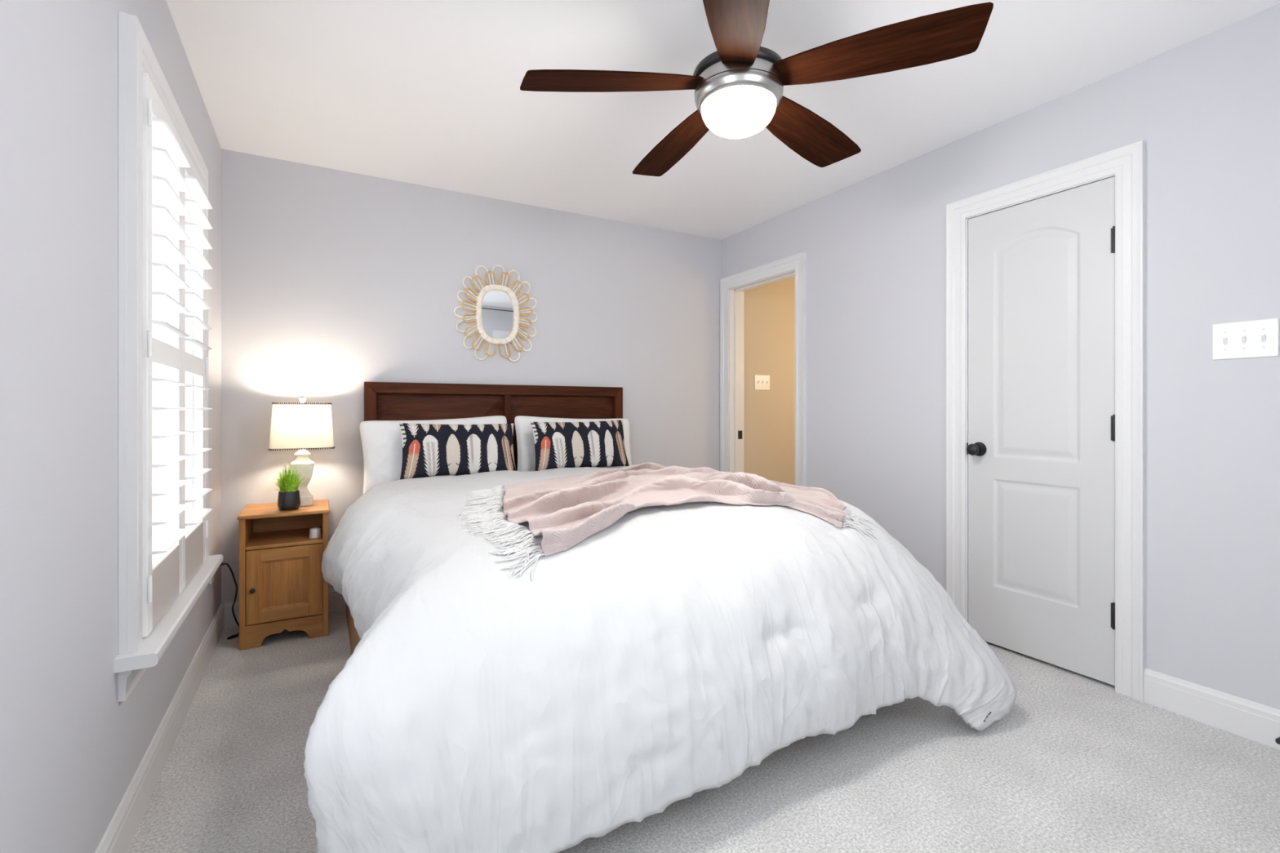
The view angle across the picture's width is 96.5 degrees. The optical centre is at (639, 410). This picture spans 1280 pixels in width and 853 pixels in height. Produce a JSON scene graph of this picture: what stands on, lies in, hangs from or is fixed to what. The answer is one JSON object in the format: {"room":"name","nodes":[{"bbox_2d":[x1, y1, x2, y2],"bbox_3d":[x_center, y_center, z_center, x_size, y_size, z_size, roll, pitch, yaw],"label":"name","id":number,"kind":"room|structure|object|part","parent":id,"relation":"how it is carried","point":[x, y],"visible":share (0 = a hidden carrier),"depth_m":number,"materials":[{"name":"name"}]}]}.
{"room":"bedroom","nodes":[
{"label":"bedroom","id":0,"kind":"room"},
{"bbox_2d":[0,0,221,852],"bbox_3d":[-1.282,-0.112,1.244,0.150,2.440,4.040,0,0,-29],"label":"wall","id":1,"kind":"structure","parent":0,"point":[71,752],"depth_m":1.14,"materials":[{"name":"grey paint"}]},
{"bbox_2d":[94,603,224,852],"bbox_3d":[-1.210,1.045,1.284,0.014,0.126,3.740,0,0,-29],"label":"baseboard","id":2,"kind":"structure","parent":1,"relation":"attached to","point":[118,837],"depth_m":1.72,"materials":[{"name":"white paint"}]},
{"bbox_2d":[114,11,223,702],"bbox_3d":[-1.578,-0.132,1.857,0.234,1.710,1.120,0,0,-29],"label":"window","id":3,"kind":"structure","parent":1,"relation":"in","point":[130,667],"depth_m":1.42,"materials":[{"name":"white paint"}]},
{"bbox_3d":[-1.542,-0.191,1.878,0.017,1.592,1.060,0,0,-29],"label":"casing","id":4,"kind":"part","parent":3,"relation":"part of","materials":[{"name":"white paint"}]},
{"bbox_3d":[-1.637,-0.509,1.824,0.028,0.753,0.856,0,0,-29],"label":"sash","id":5,"kind":"part","parent":3,"relation":"part of","materials":[{"name":"clear glass"}]},
{"bbox_3d":[-1.611,0.219,1.839,0.028,0.762,0.856,0,0,-29],"label":"sash","id":6,"kind":"part","parent":3,"relation":"part of","materials":[{"name":"clear glass"}]},
{"bbox_3d":[-1.578,0.620,1.857,0.234,0.036,1.120,0,0,-29],"label":"sill","id":7,"kind":"part","parent":3,"relation":"part of","materials":[{"name":"white paint"}]},
{"bbox_2d":[127,13,213,653],"bbox_3d":[-1.527,-0.191,1.886,0.089,1.590,1.058,0,0,-29],"label":"plantation shutter","id":8,"kind":"object","parent":3,"relation":"attached to","point":[167,173],"visible":0.98,"depth_m":1.64,"materials":[{"name":"white paint"}]},
{"bbox_3d":[-1.420,-0.146,1.694,0.027,1.492,0.436,0,0,-29],"label":"shutter panel","id":9,"kind":"part","parent":8,"relation":"part of","materials":[{"name":"white paint"}]},
{"bbox_3d":[-1.635,-0.146,2.078,0.027,1.492,0.436,0,0,-29],"label":"shutter panel","id":10,"kind":"part","parent":8,"relation":"part of","materials":[{"name":"white paint"}]},
{"bbox_2d":[221,148,795,605],"bbox_3d":[-0.099,-0.112,4.140,4.750,2.440,0.150,0,0,-29],"label":"wall","id":11,"kind":"structure","parent":0,"point":[334,282],"depth_m":3.43,"materials":[{"name":"grey paint"}]},
{"bbox_2d":[220,562,239,639],"bbox_3d":[-1.964,0.902,2.752,0.052,0.408,0.257,0,0,-7],"label":"power cord","id":12,"kind":"object","parent":11,"relation":"attached to","point":[222,563],"visible":0.67,"depth_m":2.76,"materials":[{"name":"black plastic"}]},
{"bbox_2d":[224,587,346,627],"bbox_3d":[-0.744,1.045,3.683,3.150,0.126,0.014,0,0,-29],"label":"baseboard","id":13,"kind":"structure","parent":11,"relation":"attached to","point":[336,602],"depth_m":3.13,"materials":[{"name":"white paint"}]},
{"bbox_2d":[453,265,537,361],"bbox_3d":[-0.896,-0.611,3.589,0.532,0.606,0.024,0,0,-29],"label":"wall mirror","id":14,"kind":"object","parent":11,"relation":"attached to","point":[497,310],"visible":1,"depth_m":3.59,"materials":[{"name":"wicker"}]},
{"bbox_2d":[481,290,513,337],"bbox_3d":[-0.895,-0.602,3.596,0.202,0.300,0.006,0,0,-29],"label":"mirror glass","id":15,"kind":"object","parent":14,"relation":"attached to","point":[497,306],"depth_m":3.59,"materials":[{"name":"silver mirror"}]},
{"bbox_2d":[754,374,769,390],"bbox_3d":[1.002,-0.226,4.661,0.160,0.122,0.019,0,0,-29],"label":"light switch","id":16,"kind":"object","parent":11,"relation":"attached to","point":[761,382],"visible":1,"depth_m":4.66,"materials":[{"name":"white plastic"}]},
{"bbox_2d":[127,609,1279,852],"bbox_3d":[0.789,1.158,2.408,4.900,0.100,4.040,0,0,-29],"label":"floor","id":17,"kind":"structure","parent":0,"point":[1076,764],"depth_m":1.71,"materials":[{"name":"carpet"}]},
{"bbox_2d":[237,499,329,650],"bbox_3d":[-1.772,0.796,2.868,0.373,0.620,0.393,0,0,-29],"label":"nightstand","id":18,"kind":"object","parent":17,"relation":"on","point":[282,586],"visible":0.98,"depth_m":2.74,"materials":[{"name":"brown wood"}]},
{"bbox_3d":[-1.924,0.805,2.795,0.024,0.602,0.363,0,0,-29],"label":"panel","id":19,"kind":"part","parent":18,"relation":"part of","materials":[{"name":"brown wood"}]},
{"bbox_3d":[-1.793,0.836,2.646,0.023,0.023,0.026,0,0,-29],"label":"knob","id":20,"kind":"part","parent":18,"relation":"part of","materials":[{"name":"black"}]},
{"bbox_2d":[245,527,322,550],"bbox_3d":[-1.775,0.641,2.873,0.313,0.016,0.349,0,0,-29],"label":"shelf","id":21,"kind":"object","parent":18,"relation":"attached to","point":[273,538],"depth_m":2.81,"materials":[{"name":"brown wood"}]},
{"bbox_2d":[262,461,306,511],"bbox_3d":[-1.727,0.369,2.774,0.226,0.234,0.205,0,0,-29],"label":"potted grass","id":22,"kind":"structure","parent":18,"relation":"on","point":[289,498],"depth_m":2.77,"materials":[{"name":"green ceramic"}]},
{"bbox_2d":[277,489,300,511],"bbox_3d":[-1.719,0.441,2.799,0.098,0.090,0.098,0,0,-29],"label":"pot","id":23,"kind":"object","parent":22,"relation":"attached to","point":[287,500],"depth_m":2.76,"materials":[{"name":"black ceramic"}]},
{"bbox_3d":[-1.692,0.824,2.727,0.196,0.232,0.012,0,0,-29],"label":"door","id":24,"kind":"part","parent":18,"relation":"part of","materials":[{"name":"brown wood"}]},
{"bbox_3d":[-1.692,0.968,2.728,0.196,0.056,0.018,0,0,-29],"label":"door rail","id":25,"kind":"part","parent":18,"relation":"part of","materials":[{"name":"brown wood"}]},
{"bbox_3d":[-1.692,0.680,2.728,0.196,0.055,0.018,0,0,-29],"label":"door rail","id":26,"kind":"part","parent":18,"relation":"part of","materials":[{"name":"brown wood"}]},
{"bbox_3d":[-1.862,0.796,3.029,0.313,0.584,0.008,0,0,-29],"label":"panel","id":27,"kind":"part","parent":18,"relation":"part of","materials":[{"name":"brown wood"}]},
{"bbox_2d":[268,395,334,506],"bbox_3d":[-1.738,0.206,2.943,0.294,0.558,0.209,0,0,-29],"label":"table lamp","id":28,"kind":"object","parent":18,"relation":"on","point":[302,426],"visible":0.96,"depth_m":2.88,"materials":[{"name":"linen"},{"name":"white glazed ceramic"}]},
{"bbox_3d":[-1.738,0.080,2.943,0.285,0.231,0.200,0,0,-29],"label":"lamp shade","id":29,"kind":"part","parent":28,"relation":"part of","materials":[{"name":"fabric"}]},
{"bbox_3d":[-1.738,-0.034,2.943,0.265,0.009,0.189,0,0,-29],"label":"bead trim","id":30,"kind":"part","parent":28,"relation":"part of","materials":[{"name":"brown"}]},
{"bbox_3d":[-1.738,0.195,2.943,0.294,0.009,0.209,0,0,-29],"label":"bead trim","id":31,"kind":"part","parent":28,"relation":"part of","materials":[{"name":"brown"}]},
{"bbox_2d":[309,527,321,537],"bbox_3d":[-1.614,0.606,2.841,0.061,0.053,0.061,0,0,-29],"label":"votive candle","id":32,"kind":"object","parent":18,"relation":"on","point":[313,532],"visible":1,"depth_m":2.82,"materials":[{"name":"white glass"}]},
{"bbox_3d":[-1.630,0.805,2.960,0.024,0.602,0.363,0,0,-29],"label":"panel","id":33,"kind":"part","parent":18,"relation":"part of","materials":[{"name":"brown wood"}]},
{"bbox_2d":[346,382,622,654],"bbox_3d":[-0.348,0.474,2.722,1.803,1.267,2.042,0,0,-29],"label":"bed","id":34,"kind":"object","parent":17,"relation":"on","point":[383,401],"visible":0.19,"depth_m":3.51,"materials":[{"name":"brown wood"}]},
{"bbox_3d":[-1.107,0.973,2.263,0.028,0.270,1.985,0,0,-29],"label":"rail","id":35,"kind":"part","parent":34,"relation":"part of","materials":[{"name":"brown wood"}]},
{"bbox_3d":[-1.514,0.475,3.209,0.062,1.265,0.050,0,0,-29],"label":"headboard post","id":36,"kind":"part","parent":34,"relation":"part of","materials":[{"name":"brown wood"}]},
{"bbox_2d":[359,415,506,493],"bbox_3d":[-1.128,0.258,3.226,0.816,0.451,0.227,0,0,-27],"label":"pillow","id":37,"kind":"object","parent":34,"relation":"on","point":[381,440],"visible":0.19,"depth_m":3.04,"materials":[{"name":"white fabric"}]},
{"bbox_3d":[-1.173,0.355,3.408,0.728,0.905,0.034,0,0,-29],"label":"headboard panel","id":38,"kind":"part","parent":34,"relation":"part of","materials":[{"name":"brown wood"}]},
{"bbox_2d":[399,422,515,479],"bbox_3d":[-0.979,0.215,3.113,0.615,0.299,0.156,0,0,-25],"label":"cushion","id":39,"kind":"object","parent":34,"relation":"on","point":[428,450],"visible":0.98,"depth_m":3.05,"materials":[{"name":"multicoloured fabric"}]},
{"bbox_3d":[-0.836,-0.128,3.591,1.616,0.062,0.050,0,0,-29],"label":"headboard","id":40,"kind":"part","parent":34,"relation":"part of","materials":[{"name":"brown wood"}]},
{"bbox_3d":[-0.505,0.355,3.784,0.728,0.905,0.034,0,0,-29],"label":"headboard panel","id":41,"kind":"part","parent":34,"relation":"part of","materials":[{"name":"brown wood"}]},
{"bbox_2d":[514,415,631,471],"bbox_3d":[-0.403,0.258,3.635,0.806,0.447,0.243,0,0,-34],"label":"pillow","id":42,"kind":"object","parent":34,"relation":"on","point":[525,438],"visible":0.27,"depth_m":3.46,"materials":[{"name":"white fabric"}]},
{"bbox_2d":[530,419,629,471],"bbox_3d":[-0.355,0.209,3.463,0.622,0.296,0.156,0,0,-25],"label":"cushion","id":43,"kind":"object","parent":34,"relation":"on","point":[595,443],"visible":0.97,"depth_m":3.40,"materials":[{"name":"multicoloured fabric"}]},
{"bbox_3d":[-0.157,0.475,3.972,0.062,1.265,0.050,0,0,-29],"label":"headboard post","id":44,"kind":"part","parent":34,"relation":"part of","materials":[{"name":"brown wood"}]},
{"bbox_2d":[303,466,1017,852],"bbox_3d":[-0.082,0.704,2.405,2.270,0.783,2.085,0,0,-29],"label":"comforter","id":45,"kind":"object","parent":34,"relation":"on","point":[654,660],"visible":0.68,"depth_m":1.48,"materials":[{"name":"white fabric"}]},
{"bbox_2d":[458,462,877,581],"bbox_3d":[-0.013,0.360,2.275,1.466,0.231,1.268,0,0,-32],"label":"throw blanket","id":46,"kind":"object","parent":45,"relation":"on","point":[566,510],"visible":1,"depth_m":2.09,"materials":[{"name":"pink fabric"}]},
{"bbox_2d":[165,0,1279,239],"bbox_3d":[0.789,-1.382,2.408,4.900,0.100,4.040,0,0,-29],"label":"ceiling","id":47,"kind":"structure","parent":0,"point":[428,93],"depth_m":2.34,"materials":[{"name":"white paint"}]},
{"bbox_2d":[520,0,993,176],"bbox_3d":[0.315,-1.102,1.824,1.295,0.461,1.279,0,0,-29],"label":"ceiling fan","id":48,"kind":"object","parent":47,"relation":"hanging from","point":[738,87],"visible":1,"depth_m":1.68,"materials":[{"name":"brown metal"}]},
{"bbox_3d":[-0.092,-0.996,1.734,0.549,0.059,0.167,0,0,-6],"label":"blade","id":49,"kind":"part","parent":48,"relation":"part of","materials":[{"name":"brown wood"}]},
{"bbox_3d":[0.134,-0.996,2.150,0.167,0.059,0.549,0,0,-24],"label":"blade","id":50,"kind":"part","parent":48,"relation":"part of","materials":[{"name":"brown wood"}]},
{"bbox_3d":[0.234,-0.996,1.391,0.167,0.059,0.549,0,0,12],"label":"blade","id":51,"kind":"part","parent":48,"relation":"part of","materials":[{"name":"brown wood"}]},
{"bbox_3d":[0.307,-0.912,1.786,0.231,0.082,0.231,0,0,-29],"label":"globe","id":52,"kind":"part","parent":48,"relation":"part of"},
{"bbox_3d":[0.599,-0.996,2.064,0.549,0.059,0.167,0,0,-42],"label":"blade","id":53,"kind":"part","parent":48,"relation":"part of","materials":[{"name":"brown wood"}]},
{"bbox_3d":[0.661,-0.996,1.595,0.549,0.059,0.167,0,0,30],"label":"blade","id":54,"kind":"part","parent":48,"relation":"part of","materials":[{"name":"brown wood"}]},
{"bbox_2d":[721,4,1279,710],"bbox_3d":[1.641,-0.112,2.801,0.115,2.440,3.890,0,0,-29],"label":"wall","id":55,"kind":"structure","parent":0,"point":[1206,109],"depth_m":2.14,"materials":[{"name":"grey paint"}]},
{"bbox_2d":[720,251,805,487],"bbox_3d":[0.908,0.043,4.105,0.159,2.129,0.879,0,0,-29],"label":"trim","id":56,"kind":"structure","parent":55,"relation":"attached to","point":[732,287],"depth_m":4.38,"materials":[{"name":"white paint"}]},
{"bbox_3d":[0.775,0.190,4.423,0.040,0.065,0.002,0,0,-29],"label":"strike plate","id":57,"kind":"part","parent":56,"relation":"part of","materials":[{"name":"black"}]},
{"bbox_2d":[966,176,1115,685],"bbox_3d":[1.723,0.083,2.510,0.105,2.018,0.598,0,0,-29],"label":"door","id":58,"kind":"structure","parent":55,"relation":"in","point":[1041,444],"depth_m":2.48,"materials":[{"name":"white paint"}]},
{"bbox_3d":[1.591,0.186,2.712,0.072,0.068,0.068,0,0,-29],"label":"knob","id":59,"kind":"part","parent":58,"relation":"part of","materials":[{"name":"black metal"}]},
{"bbox_2d":[946,140,1145,702],"bbox_3d":[1.775,0.042,2.541,0.137,2.132,0.779,0,0,-29],"label":"trim","id":60,"kind":"structure","parent":55,"relation":"attached to","point":[1126,163],"depth_m":2.25,"materials":[{"name":"white paint"}]},
{"bbox_2d":[1143,667,1279,750],"bbox_3d":[1.767,1.045,2.445,0.014,0.126,2.846,0,0,-29],"label":"baseboard","id":61,"kind":"structure","parent":55,"relation":"attached to","point":[1258,722],"depth_m":2.00,"materials":[{"name":"white paint"}]},
{"bbox_2d":[1212,318,1279,359],"bbox_3d":[2.048,-0.240,1.939,0.019,0.125,0.160,0,0,-29],"label":"light switch","id":62,"kind":"object","parent":55,"relation":"attached to","point":[1255,338],"visible":1,"depth_m":1.94,"materials":[{"name":"white plastic"}]},
{"bbox_2d":[1275,737,1279,744],"bbox_3d":[2.061,1.056,1.835,0.071,0.022,0.022,0,0,-29],"label":"door stop","id":63,"kind":"object","parent":55,"relation":"attached to","point":[1277,740],"visible":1,"depth_m":1.82,"materials":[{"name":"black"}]}
]}

